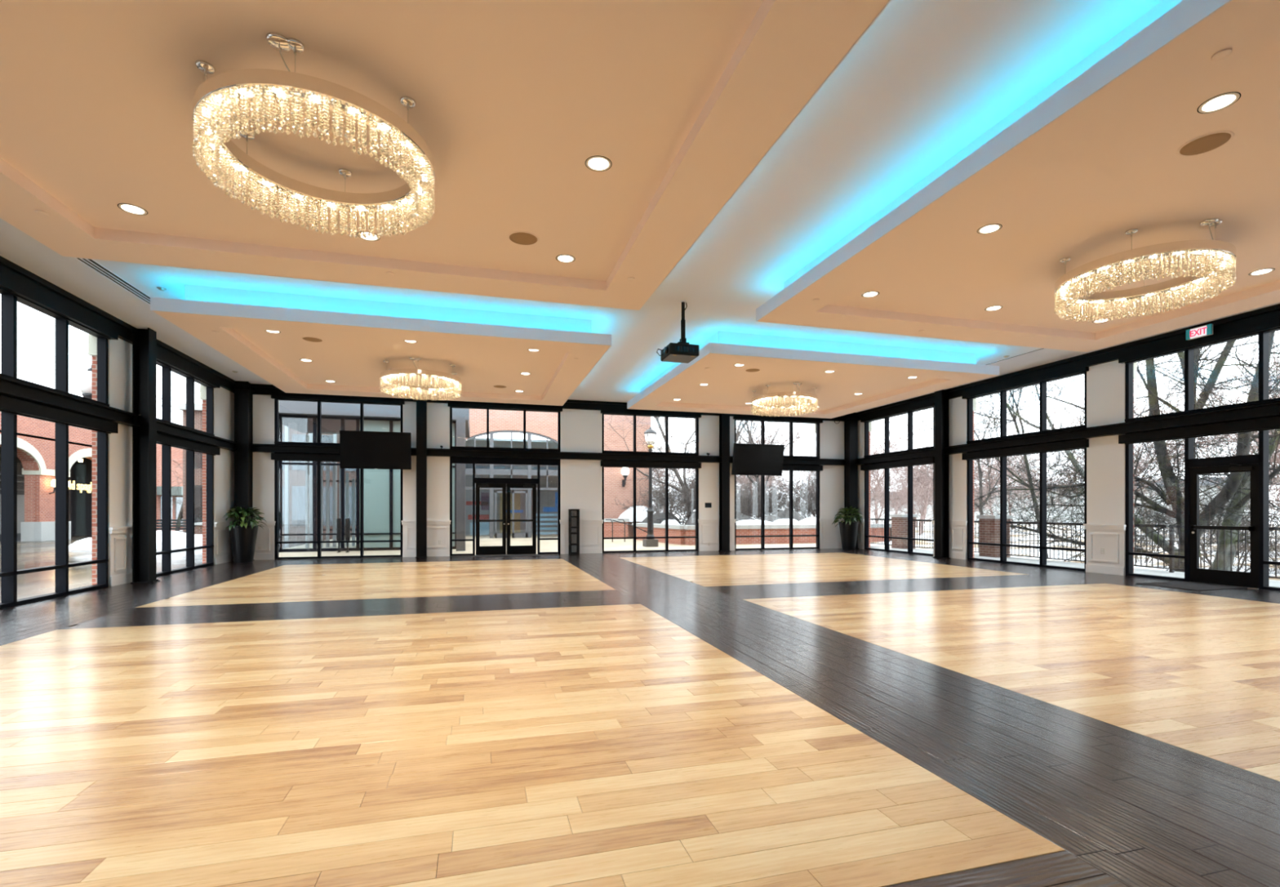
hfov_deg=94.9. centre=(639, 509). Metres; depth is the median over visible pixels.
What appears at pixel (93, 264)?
ceiling vent
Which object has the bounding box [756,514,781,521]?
boulder
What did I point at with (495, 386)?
ceiling speaker
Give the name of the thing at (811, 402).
chandelier
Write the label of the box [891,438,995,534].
tree
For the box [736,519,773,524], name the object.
snow drift
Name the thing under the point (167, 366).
window
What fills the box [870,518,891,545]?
terrace railing
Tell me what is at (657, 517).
boulder
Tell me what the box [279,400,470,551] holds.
building
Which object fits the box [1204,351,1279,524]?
tree
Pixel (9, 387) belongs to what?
beam
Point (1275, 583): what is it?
terrace
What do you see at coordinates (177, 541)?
snow bank
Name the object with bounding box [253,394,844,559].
wall
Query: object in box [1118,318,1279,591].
window
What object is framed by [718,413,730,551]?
column
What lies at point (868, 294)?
recessed light
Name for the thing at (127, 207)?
recessed light
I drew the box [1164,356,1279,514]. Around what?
tree
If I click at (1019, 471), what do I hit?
tree
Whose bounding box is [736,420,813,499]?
tree
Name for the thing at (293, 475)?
building
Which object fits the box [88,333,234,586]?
wall
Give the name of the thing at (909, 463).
window
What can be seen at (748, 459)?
television
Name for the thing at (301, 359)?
recessed light
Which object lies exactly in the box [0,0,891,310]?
ceiling
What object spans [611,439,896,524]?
trees
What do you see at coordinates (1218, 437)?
tree
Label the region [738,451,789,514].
tree
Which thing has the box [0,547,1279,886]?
floor
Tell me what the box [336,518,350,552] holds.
pedestal stand
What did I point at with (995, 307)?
recessed light
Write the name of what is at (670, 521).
snow drift
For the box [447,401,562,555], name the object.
window
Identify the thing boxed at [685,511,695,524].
boulder
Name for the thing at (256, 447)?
beam
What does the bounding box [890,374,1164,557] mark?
bare tree
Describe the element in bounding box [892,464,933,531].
tree
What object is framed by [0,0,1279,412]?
ceiling
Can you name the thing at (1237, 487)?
bare tree
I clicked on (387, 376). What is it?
chandelier
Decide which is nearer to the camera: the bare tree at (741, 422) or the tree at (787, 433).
the bare tree at (741, 422)
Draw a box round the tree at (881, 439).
[870,439,906,515]
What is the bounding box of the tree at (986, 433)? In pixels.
[921,433,1016,521]
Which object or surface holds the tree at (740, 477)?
on the garden
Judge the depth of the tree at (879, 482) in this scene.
40.28 m
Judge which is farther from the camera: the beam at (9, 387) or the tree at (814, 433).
the tree at (814, 433)
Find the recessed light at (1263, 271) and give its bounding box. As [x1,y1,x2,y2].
[1248,267,1275,275]
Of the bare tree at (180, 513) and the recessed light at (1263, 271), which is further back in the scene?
the bare tree at (180, 513)
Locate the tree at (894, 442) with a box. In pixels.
[871,442,933,521]
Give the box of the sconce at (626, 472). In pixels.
[621,466,629,486]
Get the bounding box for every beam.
[0,255,235,392]
[0,375,237,451]
[232,443,846,465]
[251,383,845,421]
[855,401,1279,465]
[857,303,1279,420]
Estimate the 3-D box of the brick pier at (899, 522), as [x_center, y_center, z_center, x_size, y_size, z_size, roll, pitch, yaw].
[9.474,0.780,21.129,0.660,1.240,0.660,0,0,-15]
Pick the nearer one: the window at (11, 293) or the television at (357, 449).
the window at (11, 293)
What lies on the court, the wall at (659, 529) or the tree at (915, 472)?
the wall at (659, 529)
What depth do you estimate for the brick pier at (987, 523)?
17.20 m
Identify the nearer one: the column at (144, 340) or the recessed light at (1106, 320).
the recessed light at (1106, 320)
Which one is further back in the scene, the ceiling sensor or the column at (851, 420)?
the column at (851, 420)
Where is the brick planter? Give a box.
[194,522,202,533]
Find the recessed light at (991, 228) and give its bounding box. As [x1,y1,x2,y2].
[977,223,1002,234]
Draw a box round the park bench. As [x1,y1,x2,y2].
[156,519,186,532]
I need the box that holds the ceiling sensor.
[156,286,166,290]
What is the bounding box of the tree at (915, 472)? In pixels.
[889,447,933,533]
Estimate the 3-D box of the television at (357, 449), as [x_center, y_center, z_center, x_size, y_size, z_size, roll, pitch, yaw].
[-7.304,-1.641,16.294,1.810,1.030,0.358,0,0,-15]
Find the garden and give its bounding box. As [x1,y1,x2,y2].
[681,520,1279,580]
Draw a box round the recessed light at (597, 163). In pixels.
[585,155,612,171]
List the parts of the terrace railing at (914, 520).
rail, rail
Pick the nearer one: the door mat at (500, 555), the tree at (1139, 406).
the door mat at (500, 555)
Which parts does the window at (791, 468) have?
sill, rail, rail, sill, sill, sill, rail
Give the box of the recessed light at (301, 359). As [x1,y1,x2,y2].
[299,358,312,361]
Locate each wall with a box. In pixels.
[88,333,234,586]
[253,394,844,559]
[604,518,629,537]
[631,522,684,544]
[684,523,891,544]
[857,360,1137,576]
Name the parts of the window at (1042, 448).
sill, rail, sill, rail, sill, sill, rail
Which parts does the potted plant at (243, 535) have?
pot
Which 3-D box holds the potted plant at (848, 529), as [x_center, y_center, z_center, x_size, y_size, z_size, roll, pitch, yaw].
[7.047,0.610,19.869,0.991,1.479,0.998,0,0,-15]
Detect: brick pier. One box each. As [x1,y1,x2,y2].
[889,514,917,548]
[976,515,1013,557]
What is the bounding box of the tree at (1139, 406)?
[1031,370,1258,513]
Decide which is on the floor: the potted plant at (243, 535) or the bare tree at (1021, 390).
the potted plant at (243, 535)
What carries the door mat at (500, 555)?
on the floor
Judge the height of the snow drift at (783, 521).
0.465 m
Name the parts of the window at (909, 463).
rail, sill, sill, rail, sill, sill, rail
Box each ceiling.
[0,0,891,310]
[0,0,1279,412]
[150,284,611,405]
[626,330,999,417]
[755,0,1279,352]
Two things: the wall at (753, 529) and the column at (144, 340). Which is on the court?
the wall at (753, 529)
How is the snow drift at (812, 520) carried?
on the bed
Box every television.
[339,430,411,469]
[731,443,784,475]
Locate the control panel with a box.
[705,502,711,507]
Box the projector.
[656,300,698,363]
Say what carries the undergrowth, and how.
on the garden
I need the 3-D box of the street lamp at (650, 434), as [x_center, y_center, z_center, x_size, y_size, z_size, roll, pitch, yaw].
[0.399,-0.900,22.516,0.520,4.600,0.495,0,0,-15]
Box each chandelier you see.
[192,32,435,238]
[379,357,461,400]
[751,382,817,416]
[1053,217,1236,321]
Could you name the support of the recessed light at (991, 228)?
in the ceiling at (1091, 158)
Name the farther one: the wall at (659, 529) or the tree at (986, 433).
the tree at (986, 433)
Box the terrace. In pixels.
[870,546,1279,591]
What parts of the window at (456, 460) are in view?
sill, rail, sill, sill, rail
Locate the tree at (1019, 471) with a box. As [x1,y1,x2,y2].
[973,417,1074,530]
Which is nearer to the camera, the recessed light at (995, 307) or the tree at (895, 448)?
the recessed light at (995, 307)
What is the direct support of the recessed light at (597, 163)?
in the ceiling at (684, 100)
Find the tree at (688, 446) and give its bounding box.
[651,422,695,516]
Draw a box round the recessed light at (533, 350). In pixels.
[527,349,539,351]
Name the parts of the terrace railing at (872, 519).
rail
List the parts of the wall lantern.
globe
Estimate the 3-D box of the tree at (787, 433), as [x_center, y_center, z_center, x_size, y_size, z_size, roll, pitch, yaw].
[10.339,-2.992,46.461,8.521,9.722,8.766,0,0,-23]
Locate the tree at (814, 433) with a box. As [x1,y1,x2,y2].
[800,432,884,523]
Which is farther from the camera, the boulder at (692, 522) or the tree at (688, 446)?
the tree at (688, 446)
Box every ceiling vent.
[75,257,150,305]
[984,347,1044,364]
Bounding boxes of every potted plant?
[223,506,266,563]
[831,506,864,550]
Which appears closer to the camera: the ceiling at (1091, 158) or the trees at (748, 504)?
the ceiling at (1091, 158)
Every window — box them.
[0,275,118,608]
[156,352,220,576]
[271,392,404,559]
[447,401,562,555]
[600,408,701,552]
[733,414,822,550]
[860,400,934,555]
[961,364,1088,571]
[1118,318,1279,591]
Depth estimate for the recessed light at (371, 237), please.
6.42 m
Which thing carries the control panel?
attached to the wall at (581, 430)
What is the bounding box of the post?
[456,415,465,551]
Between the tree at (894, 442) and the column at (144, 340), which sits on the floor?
the column at (144, 340)
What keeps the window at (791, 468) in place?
in the wall at (581, 430)
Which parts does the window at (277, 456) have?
sill, rail, sill, sill, rail, sill, rail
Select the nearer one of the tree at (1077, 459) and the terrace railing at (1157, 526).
the terrace railing at (1157, 526)
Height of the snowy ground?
0.250 m
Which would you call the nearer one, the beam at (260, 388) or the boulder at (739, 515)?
the beam at (260, 388)
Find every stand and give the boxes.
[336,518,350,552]
[568,508,579,554]
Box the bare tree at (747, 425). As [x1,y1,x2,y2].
[655,417,816,512]
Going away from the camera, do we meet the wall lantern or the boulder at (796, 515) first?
the wall lantern
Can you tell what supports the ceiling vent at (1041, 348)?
in the ceiling at (926, 79)
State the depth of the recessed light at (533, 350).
10.98 m
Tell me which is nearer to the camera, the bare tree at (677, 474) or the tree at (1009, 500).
the bare tree at (677, 474)
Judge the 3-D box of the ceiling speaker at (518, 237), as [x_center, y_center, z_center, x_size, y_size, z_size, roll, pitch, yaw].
[-1.281,-2.977,6.452,0.340,0.006,0.340,0,0,-15]
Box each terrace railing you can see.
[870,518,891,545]
[912,519,978,552]
[1006,520,1168,568]
[1168,524,1279,578]
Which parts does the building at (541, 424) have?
door, arch frame, blue panel, door, blue panel, blue panel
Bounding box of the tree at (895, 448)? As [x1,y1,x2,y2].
[880,448,933,527]
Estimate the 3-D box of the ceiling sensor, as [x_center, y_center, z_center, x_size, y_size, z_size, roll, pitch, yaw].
[-7.275,-3.355,8.930,0.120,0.030,0.120,0,0,-15]
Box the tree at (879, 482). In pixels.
[870,413,931,523]
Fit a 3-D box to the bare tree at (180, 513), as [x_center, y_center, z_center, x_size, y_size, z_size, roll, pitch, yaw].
[-21.898,-2.260,30.175,5.652,7.347,6.182,0,0,-22]
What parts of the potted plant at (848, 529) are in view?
pot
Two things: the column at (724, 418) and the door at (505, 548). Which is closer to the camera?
the door at (505, 548)
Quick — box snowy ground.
[0,529,332,602]
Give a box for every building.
[0,411,182,541]
[177,402,355,537]
[279,400,470,551]
[465,408,650,537]
[870,476,1279,525]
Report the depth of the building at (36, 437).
27.85 m
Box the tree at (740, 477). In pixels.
[684,440,768,523]
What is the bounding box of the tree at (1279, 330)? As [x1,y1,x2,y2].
[1238,329,1279,396]
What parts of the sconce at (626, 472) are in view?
globe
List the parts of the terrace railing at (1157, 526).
rail, rail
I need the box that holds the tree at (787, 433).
[736,420,813,501]
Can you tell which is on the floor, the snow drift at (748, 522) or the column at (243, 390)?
the column at (243, 390)
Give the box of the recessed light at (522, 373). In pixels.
[520,372,530,374]
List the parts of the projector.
plate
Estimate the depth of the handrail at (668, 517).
25.73 m
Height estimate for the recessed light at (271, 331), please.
0.018 m
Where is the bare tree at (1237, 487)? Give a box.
[929,330,1279,572]
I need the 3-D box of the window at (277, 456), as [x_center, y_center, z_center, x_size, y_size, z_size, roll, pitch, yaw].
[-8.376,-0.900,16.419,3.360,4.500,0.250,0,0,-15]
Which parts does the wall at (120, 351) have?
panel moulding, chair rail, baseboard, panel moulding, chair rail, baseboard, panel moulding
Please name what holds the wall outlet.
attached to the wall at (1105, 526)
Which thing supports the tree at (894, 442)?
on the garden
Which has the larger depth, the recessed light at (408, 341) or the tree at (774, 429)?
the tree at (774, 429)
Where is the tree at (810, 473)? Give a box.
[777,453,816,516]
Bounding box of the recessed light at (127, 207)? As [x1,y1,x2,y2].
[117,203,147,215]
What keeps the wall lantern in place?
attached to the wall at (120, 351)
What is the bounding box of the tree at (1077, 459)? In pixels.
[1023,413,1159,510]
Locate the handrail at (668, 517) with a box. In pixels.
[605,517,685,542]
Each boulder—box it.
[641,511,680,524]
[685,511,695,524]
[687,517,695,524]
[736,512,752,519]
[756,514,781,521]
[773,510,804,520]
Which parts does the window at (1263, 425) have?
sill, rail, sill, sill, rail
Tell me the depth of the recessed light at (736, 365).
12.10 m
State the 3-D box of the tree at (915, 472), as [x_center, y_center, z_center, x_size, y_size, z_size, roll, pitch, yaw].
[21.331,-1.529,43.786,5.511,6.770,5.516,0,0,41]
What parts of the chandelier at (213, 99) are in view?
power cord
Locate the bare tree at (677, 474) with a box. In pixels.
[542,414,751,519]
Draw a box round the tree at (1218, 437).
[1174,330,1279,544]
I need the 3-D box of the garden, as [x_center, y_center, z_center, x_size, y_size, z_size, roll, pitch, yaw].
[43.483,2.000,37.924,76.000,0.500,130.000,0,0,-15]
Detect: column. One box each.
[130,326,159,582]
[232,380,254,561]
[415,399,427,557]
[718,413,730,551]
[843,412,858,548]
[932,388,950,558]
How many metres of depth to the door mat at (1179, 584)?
10.32 m
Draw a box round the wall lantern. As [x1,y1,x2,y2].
[76,363,92,399]
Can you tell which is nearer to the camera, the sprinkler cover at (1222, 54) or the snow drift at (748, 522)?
the sprinkler cover at (1222, 54)
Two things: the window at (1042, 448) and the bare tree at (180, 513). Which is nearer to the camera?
the window at (1042, 448)
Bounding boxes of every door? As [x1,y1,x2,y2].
[475,482,537,555]
[1190,462,1258,588]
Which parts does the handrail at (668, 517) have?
post, post, rail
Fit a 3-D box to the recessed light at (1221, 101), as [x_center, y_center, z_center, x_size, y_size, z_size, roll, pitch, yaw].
[4.239,-2.983,4.302,0.231,0.018,0.231,0,0,-15]
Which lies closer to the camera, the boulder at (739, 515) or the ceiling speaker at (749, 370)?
the ceiling speaker at (749, 370)
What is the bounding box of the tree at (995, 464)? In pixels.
[973,426,1034,515]
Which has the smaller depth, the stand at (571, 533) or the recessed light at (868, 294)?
the recessed light at (868, 294)
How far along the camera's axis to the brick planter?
25.25 m
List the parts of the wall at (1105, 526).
panel moulding, baseboard, chair rail, baseboard, panel moulding, panel moulding, chair rail, baseboard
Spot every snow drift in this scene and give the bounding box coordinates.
[661,519,679,524]
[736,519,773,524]
[773,518,804,524]
[799,516,816,524]
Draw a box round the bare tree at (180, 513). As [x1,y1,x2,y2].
[156,387,202,531]
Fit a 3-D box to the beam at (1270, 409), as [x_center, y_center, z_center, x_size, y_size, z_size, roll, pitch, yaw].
[10.031,-1.660,11.340,0.190,0.210,19.530,0,0,-15]
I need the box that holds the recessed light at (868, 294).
[861,291,879,297]
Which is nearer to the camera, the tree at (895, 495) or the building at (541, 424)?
the building at (541, 424)
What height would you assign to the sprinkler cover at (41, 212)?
0.012 m
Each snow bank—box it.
[68,537,92,550]
[156,529,186,540]
[156,533,202,549]
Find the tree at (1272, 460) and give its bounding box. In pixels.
[1181,433,1279,515]
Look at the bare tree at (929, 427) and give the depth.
22.92 m
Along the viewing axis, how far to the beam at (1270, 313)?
12.46 m
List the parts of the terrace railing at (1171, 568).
post, rail, rail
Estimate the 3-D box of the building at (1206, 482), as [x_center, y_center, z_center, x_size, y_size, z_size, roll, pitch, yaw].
[48.741,-0.600,86.571,6.000,4.900,67.000,0,0,-15]
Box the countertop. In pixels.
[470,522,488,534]
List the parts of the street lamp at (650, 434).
lantern glass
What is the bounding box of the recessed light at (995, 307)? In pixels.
[984,305,1002,311]
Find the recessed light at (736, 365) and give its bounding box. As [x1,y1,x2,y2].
[733,364,744,366]
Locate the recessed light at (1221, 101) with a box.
[1196,91,1240,113]
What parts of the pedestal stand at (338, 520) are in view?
panel, panel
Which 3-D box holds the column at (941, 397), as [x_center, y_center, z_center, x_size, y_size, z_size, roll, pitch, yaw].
[8.444,-1.010,16.457,0.330,4.720,0.300,0,0,-15]
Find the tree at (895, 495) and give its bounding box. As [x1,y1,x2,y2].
[870,469,919,514]
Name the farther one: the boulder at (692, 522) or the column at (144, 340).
the boulder at (692, 522)
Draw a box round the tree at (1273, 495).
[1200,345,1279,516]
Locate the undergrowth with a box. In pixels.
[1077,443,1279,574]
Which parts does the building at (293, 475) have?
cornice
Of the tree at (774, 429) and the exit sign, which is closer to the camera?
the exit sign
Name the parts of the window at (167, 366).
sill, rail, sill, rail, sill, sill, rail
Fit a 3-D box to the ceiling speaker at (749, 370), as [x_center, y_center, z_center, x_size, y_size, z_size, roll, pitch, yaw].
[2.406,-2.977,12.530,0.340,0.006,0.340,0,0,-15]
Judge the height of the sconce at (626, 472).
1.170 m
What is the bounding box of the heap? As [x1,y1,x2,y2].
[617,505,647,521]
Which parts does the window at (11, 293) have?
sill, rail, sill, rail, sill, sill, rail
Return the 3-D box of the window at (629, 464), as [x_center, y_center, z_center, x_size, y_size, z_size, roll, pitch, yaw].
[0.363,-0.900,18.829,3.330,4.500,0.250,0,0,-15]
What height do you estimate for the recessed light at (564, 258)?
0.018 m
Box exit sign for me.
[1186,323,1213,340]
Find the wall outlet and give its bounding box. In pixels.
[1100,547,1104,553]
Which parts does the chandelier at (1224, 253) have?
power cord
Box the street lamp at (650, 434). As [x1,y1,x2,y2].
[642,426,657,546]
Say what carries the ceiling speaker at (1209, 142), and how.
attached to the ceiling at (1091, 158)
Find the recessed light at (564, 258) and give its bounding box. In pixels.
[555,253,575,262]
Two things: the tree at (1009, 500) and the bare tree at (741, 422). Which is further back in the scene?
the tree at (1009, 500)
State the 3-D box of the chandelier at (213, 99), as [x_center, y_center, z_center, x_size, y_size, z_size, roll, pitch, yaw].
[-2.405,-2.702,4.471,1.596,0.555,1.596,0,0,36]
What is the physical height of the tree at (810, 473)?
6.303 m
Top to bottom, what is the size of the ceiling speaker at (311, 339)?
0.006 m
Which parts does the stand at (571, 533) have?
post, post, lattice panel, lattice panel, lattice panel, lattice panel, post, post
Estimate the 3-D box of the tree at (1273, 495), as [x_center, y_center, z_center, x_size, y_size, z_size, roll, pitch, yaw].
[25.607,-2.221,22.080,6.646,8.158,6.641,0,0,21]
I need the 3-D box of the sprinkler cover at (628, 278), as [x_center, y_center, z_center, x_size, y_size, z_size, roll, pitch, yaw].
[-0.109,-2.854,7.264,0.092,0.012,0.092,0,0,-15]
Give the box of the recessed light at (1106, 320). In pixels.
[1092,318,1111,322]
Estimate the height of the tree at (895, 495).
6.383 m
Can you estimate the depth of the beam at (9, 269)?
9.69 m
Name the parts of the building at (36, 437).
porch railing, lantern globe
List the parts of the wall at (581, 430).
panel moulding, baseboard, chair rail, panel moulding, chair rail, baseboard, panel moulding, chair rail, panel moulding, baseboard, panel moulding, baseboard, chair rail, panel moulding, baseboard, panel moulding, chair rail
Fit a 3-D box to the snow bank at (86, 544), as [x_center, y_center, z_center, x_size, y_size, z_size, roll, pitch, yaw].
[-19.320,1.193,20.835,1.739,0.434,1.165,0,0,-15]
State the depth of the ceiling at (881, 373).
12.77 m
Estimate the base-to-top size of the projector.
0.890 m
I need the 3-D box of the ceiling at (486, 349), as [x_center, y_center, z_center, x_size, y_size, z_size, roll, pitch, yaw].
[-4.574,-3.115,12.281,6.770,0.510,6.150,0,0,-15]
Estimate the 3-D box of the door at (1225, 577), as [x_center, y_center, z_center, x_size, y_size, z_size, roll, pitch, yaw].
[10.401,0.266,10.492,0.249,2.169,1.000,0,0,-15]
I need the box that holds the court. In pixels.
[279,533,816,559]
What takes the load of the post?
on the court
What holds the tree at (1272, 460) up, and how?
on the garden
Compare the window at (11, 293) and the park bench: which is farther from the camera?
the park bench
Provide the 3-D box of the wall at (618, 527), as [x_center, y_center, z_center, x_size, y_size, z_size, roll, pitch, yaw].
[-2.236,0.920,29.362,3.400,0.960,0.470,0,0,-15]
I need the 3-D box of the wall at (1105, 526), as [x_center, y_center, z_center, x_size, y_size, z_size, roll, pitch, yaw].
[10.258,-1.175,11.402,0.360,5.350,19.590,0,0,-15]
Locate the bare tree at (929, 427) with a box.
[894,377,1084,515]
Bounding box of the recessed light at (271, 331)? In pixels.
[264,329,280,333]
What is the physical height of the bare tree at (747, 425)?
10.858 m
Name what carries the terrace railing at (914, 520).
on the terrace
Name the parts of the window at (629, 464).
sill, rail, sill, rail, sill, sill, rail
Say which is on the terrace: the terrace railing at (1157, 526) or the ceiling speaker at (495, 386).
the terrace railing at (1157, 526)
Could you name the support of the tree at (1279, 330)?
on the garden
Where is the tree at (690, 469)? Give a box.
[660,467,745,493]
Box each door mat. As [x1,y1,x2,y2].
[473,554,541,557]
[1136,580,1247,590]
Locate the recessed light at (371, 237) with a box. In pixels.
[356,231,380,240]
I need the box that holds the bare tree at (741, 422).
[655,418,813,518]
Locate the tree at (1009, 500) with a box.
[973,451,1063,528]
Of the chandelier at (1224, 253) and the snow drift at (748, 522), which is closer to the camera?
the chandelier at (1224, 253)
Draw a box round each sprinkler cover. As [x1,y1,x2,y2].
[35,209,48,215]
[386,271,394,275]
[627,277,635,280]
[1211,48,1231,60]
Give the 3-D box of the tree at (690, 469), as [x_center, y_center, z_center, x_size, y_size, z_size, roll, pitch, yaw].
[4.302,-1.294,41.241,6.704,6.317,5.488,0,0,-29]
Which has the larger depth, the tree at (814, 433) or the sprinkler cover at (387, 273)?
the tree at (814, 433)
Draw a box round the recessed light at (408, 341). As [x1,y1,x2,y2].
[404,340,417,342]
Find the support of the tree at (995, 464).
on the garden
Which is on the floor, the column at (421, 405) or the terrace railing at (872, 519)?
the column at (421, 405)
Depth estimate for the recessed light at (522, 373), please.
12.83 m
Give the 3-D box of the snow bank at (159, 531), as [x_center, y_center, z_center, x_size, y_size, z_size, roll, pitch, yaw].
[-17.997,1.089,22.101,3.887,0.642,2.303,0,0,7]
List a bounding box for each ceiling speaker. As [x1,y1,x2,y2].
[301,336,323,342]
[493,385,506,387]
[507,231,538,245]
[744,368,760,372]
[1176,130,1234,156]
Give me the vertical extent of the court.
0.248 m
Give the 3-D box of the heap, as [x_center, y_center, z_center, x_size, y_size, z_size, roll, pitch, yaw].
[-0.224,0.187,30.714,1.987,0.827,1.311,0,0,-15]

